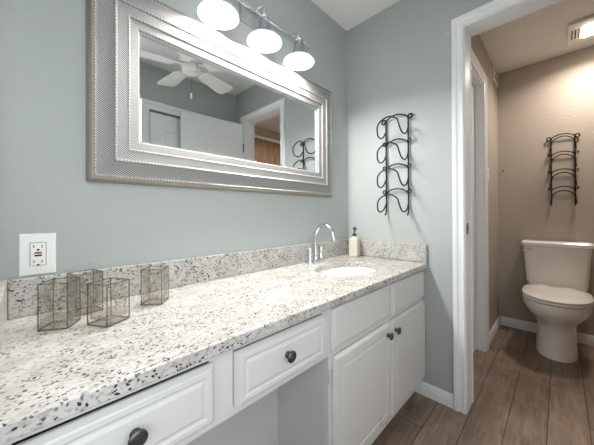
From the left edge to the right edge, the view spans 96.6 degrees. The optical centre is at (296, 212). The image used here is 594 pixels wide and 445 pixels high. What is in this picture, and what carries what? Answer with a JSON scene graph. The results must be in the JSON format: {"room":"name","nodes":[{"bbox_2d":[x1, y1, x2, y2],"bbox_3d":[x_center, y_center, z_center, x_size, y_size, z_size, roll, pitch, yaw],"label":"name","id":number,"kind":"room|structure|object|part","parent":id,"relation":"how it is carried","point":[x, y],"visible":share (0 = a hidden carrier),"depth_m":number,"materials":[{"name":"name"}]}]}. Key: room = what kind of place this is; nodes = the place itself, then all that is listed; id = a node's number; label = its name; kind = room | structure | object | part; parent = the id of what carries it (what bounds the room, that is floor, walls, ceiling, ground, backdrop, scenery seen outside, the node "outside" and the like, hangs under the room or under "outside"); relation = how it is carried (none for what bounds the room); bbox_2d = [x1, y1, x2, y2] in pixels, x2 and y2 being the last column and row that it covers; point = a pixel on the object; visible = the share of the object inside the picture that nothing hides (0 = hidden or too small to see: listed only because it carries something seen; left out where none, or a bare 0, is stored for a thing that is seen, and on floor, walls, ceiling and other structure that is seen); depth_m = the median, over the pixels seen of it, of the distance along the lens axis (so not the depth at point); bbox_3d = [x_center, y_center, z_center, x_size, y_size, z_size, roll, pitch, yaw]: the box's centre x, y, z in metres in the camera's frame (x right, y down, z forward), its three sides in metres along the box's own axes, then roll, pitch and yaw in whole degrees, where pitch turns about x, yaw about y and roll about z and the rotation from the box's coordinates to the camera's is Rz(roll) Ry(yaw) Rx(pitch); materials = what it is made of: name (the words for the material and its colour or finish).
{"room":"bathroom","nodes":[
{"label":"bathroom","id":0,"kind":"room"},
{"bbox_2d":[0,0,347,354],"bbox_3d":[-0.859,-0.132,0.800,0.120,2.435,3.626,0,0,45],"label":"wall","id":1,"kind":"structure","parent":0,"point":[44,187],"depth_m":0.89,"materials":[{"name":"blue paint"}]},
{"bbox_2d":[19,233,55,276],"bbox_3d":[-0.774,0.122,0.792,0.010,0.123,0.080,0,0,45],"label":"wall outlet","id":2,"kind":"object","parent":1,"relation":"attached to","point":[37,251],"visible":1,"depth_m":0.79,"materials":[{"name":"white plastic"}]},
{"bbox_2d":[30,242,45,265],"bbox_3d":[-0.772,0.122,0.790,0.002,0.067,0.033,0,0,45],"label":"receptacle","id":3,"kind":"object","parent":2,"relation":"attached to","point":[37,249],"depth_m":0.79,"materials":[{"name":"white plastic"}]},
{"bbox_2d":[8,239,348,318],"bbox_3d":[-0.221,0.243,1.341,0.020,0.109,1.680,0,0,45],"label":"backsplash","id":4,"kind":"structure","parent":1,"relation":"attached to","point":[25,297],"depth_m":0.97,"materials":[{"name":"stone"}]},
{"bbox_2d":[86,0,332,197],"bbox_3d":[-0.227,-0.459,1.325,0.042,0.708,1.302,0,0,45],"label":"wall mirror","id":5,"kind":"object","parent":1,"relation":"attached to","point":[172,100],"visible":1,"depth_m":1.11,"materials":[{"name":"silver metal"}]},
{"bbox_3d":[-0.232,-0.464,1.340,0.001,0.390,0.992,0,0,45],"label":"glass","id":6,"kind":"part","parent":5,"relation":"part of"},
{"bbox_2d":[198,0,313,70],"bbox_3d":[-0.163,-0.932,1.289,0.190,0.226,0.800,0,0,45],"label":"vanity light","id":7,"kind":"object","parent":1,"relation":"attached to","point":[217,14],"visible":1,"depth_m":1.28,"materials":[{"name":"white glass"}]},
{"bbox_3d":[-0.223,-0.995,1.348,0.022,0.100,0.150,0,0,45],"label":"wall plate","id":8,"kind":"part","parent":7,"relation":"part of","materials":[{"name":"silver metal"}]},
{"bbox_3d":[-0.175,-0.983,1.300,0.080,0.076,0.032,0,0,45],"label":"arm","id":9,"kind":"part","parent":7,"relation":"part of","materials":[{"name":"silver metal"}]},
{"bbox_3d":[-0.007,-0.983,1.469,0.080,0.076,0.032,0,0,45],"label":"arm","id":10,"kind":"part","parent":7,"relation":"part of","materials":[{"name":"silver metal"}]},
{"bbox_2d":[347,0,492,393],"bbox_3d":[0.980,-0.137,1.403,1.643,2.435,0.060,0,0,45],"label":"wall","id":11,"kind":"structure","parent":0,"point":[399,57],"depth_m":1.62,"materials":[{"name":"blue paint"}]},
{"bbox_2d":[376,113,412,215],"bbox_3d":[0.590,-0.305,1.637,0.208,0.642,0.138,0,0,45],"label":"wall rack","id":12,"kind":"object","parent":11,"relation":"attached to","point":[385,143],"visible":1,"depth_m":1.63,"materials":[{"name":"black metal"}]},
{"bbox_3d":[0.569,-0.298,1.736,0.037,0.630,0.028,0,0,45],"label":"post","id":13,"kind":"part","parent":12,"relation":"part of","materials":[{"name":"black metal"}]},
{"bbox_3d":[0.690,-0.299,1.616,0.037,0.630,0.028,0,0,45],"label":"post","id":14,"kind":"part","parent":12,"relation":"part of","materials":[{"name":"black metal"}]},
{"bbox_2d":[415,382,453,408],"bbox_3d":[0.792,1.044,1.538,0.207,0.075,0.013,0,0,45],"label":"baseboard","id":15,"kind":"structure","parent":11,"relation":"attached to","point":[430,391],"depth_m":1.52,"materials":[{"name":"white paint"}]},
{"bbox_2d":[451,0,561,414],"bbox_3d":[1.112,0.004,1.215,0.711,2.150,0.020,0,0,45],"label":"trim","id":16,"kind":"structure","parent":11,"relation":"attached to","point":[457,42],"depth_m":1.44,"materials":[{"name":"white paint"}]},
{"bbox_2d":[311,0,593,74],"bbox_3d":[0.514,-1.406,0.539,2.453,0.100,5.190,0,0,45],"label":"ceiling","id":17,"kind":"structure","parent":0,"point":[540,35],"depth_m":1.95,"materials":[{"name":"paint"}]},
{"bbox_2d":[567,15,593,45],"bbox_3d":[2.159,-1.341,1.900,0.305,0.034,0.320,0,0,45],"label":"vent","id":18,"kind":"object","parent":17,"relation":"in","point":[580,30],"visible":1,"depth_m":1.93,"materials":[{"name":"white plastic"}]},
{"bbox_3d":[2.184,-1.330,1.876,0.215,0.012,0.150,0,0,45],"label":"lit panel","id":19,"kind":"part","parent":18,"relation":"part of","materials":[{"name":"white"}]},
{"bbox_2d":[371,325,593,444],"bbox_3d":[0.551,1.129,0.545,2.500,0.100,5.250,0,0,45],"label":"floor","id":20,"kind":"structure","parent":0,"point":[522,396],"depth_m":1.47,"materials":[{"name":"brown wood"}]},
{"bbox_2d":[2,309,327,444],"bbox_3d":[-0.344,0.705,0.821,0.567,0.758,0.809,0,0,45],"label":"drawer unit","id":21,"kind":"object","parent":20,"relation":"on","point":[230,397],"visible":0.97,"depth_m":0.64,"materials":[{"name":"white paint"}]},
{"bbox_3d":[-0.310,0.420,0.504,0.019,0.137,0.330,0,0,45],"label":"drawer","id":22,"kind":"part","parent":21,"relation":"part of","materials":[{"name":"white paint"}]},
{"bbox_3d":[-0.295,0.414,0.489,0.026,0.033,0.033,0,0,45],"label":"knob","id":23,"kind":"part","parent":21,"relation":"part of","materials":[{"name":"grey metal"}]},
{"bbox_3d":[-0.031,0.419,0.786,0.019,0.139,0.351,0,0,45],"label":"drawer","id":24,"kind":"part","parent":21,"relation":"part of","materials":[{"name":"white paint"}]},
{"bbox_3d":[-0.019,0.414,0.767,0.026,0.033,0.033,0,0,45],"label":"knob","id":25,"kind":"part","parent":21,"relation":"part of","materials":[{"name":"grey metal"}]},
{"bbox_2d":[278,270,424,444],"bbox_3d":[0.262,0.705,1.432,0.567,0.758,0.909,0,0,45],"label":"vanity cabinet","id":26,"kind":"object","parent":20,"relation":"on","point":[349,397],"visible":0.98,"depth_m":1.09,"materials":[{"name":"white paint"}]},
{"bbox_2d":[0,239,427,444],"bbox_3d":[-0.029,0.256,1.151,0.560,0.138,1.719,0,0,45],"label":"countertop","id":27,"kind":"structure","parent":26,"relation":"on","point":[217,304],"depth_m":0.76,"materials":[{"name":"stone"}]},
{"bbox_2d":[37,277,80,331],"bbox_3d":[-0.627,0.238,0.701,0.067,0.118,0.067,0,0,-15],"label":"glass vase","id":28,"kind":"object","parent":27,"relation":"on","point":[69,277],"visible":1,"depth_m":0.70,"materials":[{"name":"clear glass"}]},
{"bbox_2d":[67,269,102,316],"bbox_3d":[-0.641,0.238,0.803,0.071,0.118,0.071,0,0,33],"label":"glass vase","id":29,"kind":"object","parent":27,"relation":"on","point":[75,315],"visible":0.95,"depth_m":0.80,"materials":[{"name":"clear glass"}]},
{"bbox_2d":[87,277,129,327],"bbox_3d":[-0.514,0.241,0.724,0.071,0.110,0.071,0,0,15],"label":"glass vase","id":30,"kind":"object","parent":27,"relation":"on","point":[107,326],"visible":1,"depth_m":0.72,"materials":[{"name":"clear glass"}]},
{"bbox_2d":[141,265,168,304],"bbox_3d":[-0.474,0.240,0.886,0.067,0.114,0.067,0,0,-7],"label":"glass vase","id":31,"kind":"object","parent":27,"relation":"on","point":[167,265],"visible":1,"depth_m":0.89,"materials":[{"name":"clear glass"}]},
{"bbox_2d":[305,223,335,263],"bbox_3d":[0.156,0.178,1.557,0.176,0.237,0.173,0,0,45],"label":"bathroom faucet","id":32,"kind":"object","parent":27,"relation":"on","point":[316,259],"visible":1,"depth_m":1.57,"materials":[{"name":"silver metal"}]},
{"bbox_3d":[0.071,0.239,1.558,0.038,0.085,0.055,0,0,45],"label":"handle","id":33,"kind":"part","parent":32,"relation":"part of","materials":[{"name":"silver metal"}]},
{"bbox_3d":[0.113,0.287,1.599,0.054,0.020,0.152,0,0,45],"label":"plate","id":34,"kind":"part","parent":32,"relation":"part of","materials":[{"name":"silver metal"}]},
{"bbox_3d":[0.154,0.239,1.641,0.038,0.085,0.055,0,0,45],"label":"handle","id":35,"kind":"part","parent":32,"relation":"part of","materials":[{"name":"silver metal"}]},
{"bbox_3d":[0.159,0.171,1.554,0.166,0.222,0.034,0,0,45],"label":"spout","id":36,"kind":"part","parent":32,"relation":"part of","materials":[{"name":"silver metal"}]},
{"bbox_2d":[317,267,375,275],"bbox_3d":[0.272,0.396,1.428,0.330,0.139,0.450,0,0,45],"label":"sink basin","id":37,"kind":"object","parent":27,"relation":"in","point":[339,271],"visible":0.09,"depth_m":1.58,"materials":[{"name":"white ceramic"}]},
{"bbox_2d":[349,227,359,256],"bbox_3d":[0.394,0.196,1.820,0.060,0.202,0.072,0,0,33],"label":"soap dispenser","id":38,"kind":"object","parent":27,"relation":"on","point":[354,242],"visible":1,"depth_m":1.80,"materials":[{"name":"beige plastic"}]},
{"bbox_3d":[-0.075,0.705,1.137,0.503,0.758,0.016,0,0,45],"label":"panel","id":39,"kind":"part","parent":26,"relation":"part of","materials":[{"name":"grey paint"}]},
{"bbox_3d":[0.278,0.416,1.099,0.017,0.152,0.437,0,0,45],"label":"false drawer","id":40,"kind":"part","parent":26,"relation":"part of","materials":[{"name":"white paint"}]},
{"bbox_3d":[0.285,0.741,1.101,0.019,0.446,0.436,0,0,45],"label":"door","id":41,"kind":"part","parent":26,"relation":"part of","materials":[{"name":"white paint"}]},
{"bbox_3d":[0.425,0.666,1.270,0.018,0.682,0.908,0,0,45],"label":"frame","id":42,"kind":"part","parent":26,"relation":"part of","materials":[{"name":"white paint"}]},
{"bbox_3d":[0.428,0.565,1.216,0.026,0.033,0.033,0,0,45],"label":"knob","id":43,"kind":"part","parent":26,"relation":"part of","materials":[{"name":"grey metal"}]},
{"bbox_3d":[0.486,0.565,1.275,0.026,0.033,0.033,0,0,45],"label":"knob","id":44,"kind":"part","parent":26,"relation":"part of","materials":[{"name":"grey metal"}]},
{"bbox_3d":[0.605,0.417,1.428,0.017,0.154,0.416,0,0,45],"label":"false drawer","id":45,"kind":"part","parent":26,"relation":"part of","materials":[{"name":"white paint"}]},
{"bbox_3d":[0.602,0.744,1.421,0.019,0.452,0.436,0,0,45],"label":"door","id":46,"kind":"part","parent":26,"relation":"part of","materials":[{"name":"white paint"}]},
{"bbox_2d":[521,239,593,362],"bbox_3d":[2.001,0.659,2.048,0.434,0.838,0.702,0,0,45],"label":"toilet","id":47,"kind":"object","parent":20,"relation":"on","point":[557,272],"visible":1,"depth_m":2.04,"materials":[{"name":"ceramic"}]},
{"bbox_3d":[2.182,0.460,2.232,0.408,0.352,0.173,0,0,45],"label":"tank","id":48,"kind":"part","parent":47,"relation":"part of","materials":[{"name":"ceramic"}]},
{"bbox_3d":[2.177,0.262,2.229,0.434,0.043,0.196,0,0,45],"label":"tank lid","id":49,"kind":"part","parent":47,"relation":"part of","materials":[{"name":"ceramic"}]},
{"bbox_3d":[1.916,0.626,1.963,0.380,0.020,0.455,0,0,45],"label":"seat","id":50,"kind":"part","parent":47,"relation":"part of","materials":[{"name":"plastic"}]},
{"bbox_3d":[1.922,0.603,1.969,0.382,0.022,0.478,0,0,45],"label":"seat lid","id":51,"kind":"part","parent":47,"relation":"part of","materials":[{"name":"plastic"}]},
{"bbox_3d":[1.982,0.858,2.027,0.392,0.441,0.630,0,0,45],"label":"bowl","id":52,"kind":"part","parent":47,"relation":"part of","materials":[{"name":"ceramic"}]},
{"bbox_2d":[471,34,498,331],"bbox_3d":[1.414,-0.136,2.115,0.120,2.435,1.444,0,0,45],"label":"wall","id":53,"kind":"structure","parent":0,"point":[477,45],"depth_m":2.35,"materials":[{"name":"beige paint"}]},
{"bbox_2d":[471,84,475,352],"bbox_3d":[1.200,0.039,1.909,0.041,2.060,0.572,0,0,45],"label":"door","id":54,"kind":"structure","parent":53,"relation":"in","point":[472,87],"depth_m":2.06,"materials":[{"name":"white paint"}]},
{"bbox_2d":[471,48,488,351],"bbox_3d":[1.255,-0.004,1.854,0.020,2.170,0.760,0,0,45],"label":"trim","id":55,"kind":"structure","parent":53,"relation":"attached to","point":[475,63],"depth_m":2.07,"materials":[{"name":"white paint"}]},
{"bbox_2d":[489,316,500,345],"bbox_3d":[1.752,1.040,2.351,0.013,0.082,0.635,0,0,45],"label":"baseboard","id":56,"kind":"structure","parent":53,"relation":"attached to","point":[494,329],"depth_m":2.34,"materials":[{"name":"white paint"}]},
{"bbox_2d":[493,67,497,87],"bbox_3d":[1.870,-1.271,2.490,0.012,0.120,0.222,0,0,45],"label":"air vent","id":57,"kind":"object","parent":53,"relation":"in","point":[495,76],"visible":1,"depth_m":2.47,"materials":[{"name":"metal"}]},
{"bbox_2d":[497,46,593,335],"bbox_3d":[2.549,-0.141,2.091,1.765,2.435,0.120,0,0,45],"label":"wall","id":58,"kind":"structure","parent":0,"point":[539,101],"depth_m":2.36,"materials":[{"name":"beige paint"}]},
{"bbox_2d":[501,316,593,345],"bbox_3d":[2.512,1.035,2.035,1.512,0.082,0.013,0,0,45],"label":"baseboard","id":59,"kind":"structure","parent":58,"relation":"attached to","point":[582,338],"depth_m":2.42,"materials":[{"name":"white paint"}]},
{"bbox_2d":[546,133,580,205],"bbox_3d":[2.227,-0.371,2.216,0.208,0.615,0.138,0,0,45],"label":"wall rack","id":60,"kind":"object","parent":58,"relation":"attached to","point":[575,136],"visible":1,"depth_m":2.21,"materials":[{"name":"brown metal"}]},
{"bbox_3d":[2.205,-0.364,2.316,0.037,0.602,0.028,0,0,45],"label":"post","id":61,"kind":"part","parent":60,"relation":"part of","materials":[{"name":"brown metal"}]},
{"bbox_3d":[2.326,-0.365,2.196,0.037,0.602,0.028,0,0,45],"label":"post","id":62,"kind":"part","parent":60,"relation":"part of","materials":[{"name":"brown metal"}]},
{"bbox_3d":[1.267,-0.139,1.202,2.333,2.435,0.060,0,0,45],"label":"wall","id":63,"kind":"structure","parent":0,"visible":0},
{"bbox_2d":[470,37,473,402],"bbox_3d":[1.211,-0.003,1.312,0.728,2.164,0.016,0,0,45],"label":"trim","id":64,"kind":"structure","parent":63,"relation":"attached to","point":[470,37],"depth_m":1.51,"materials":[{"name":"white paint"}]}
]}

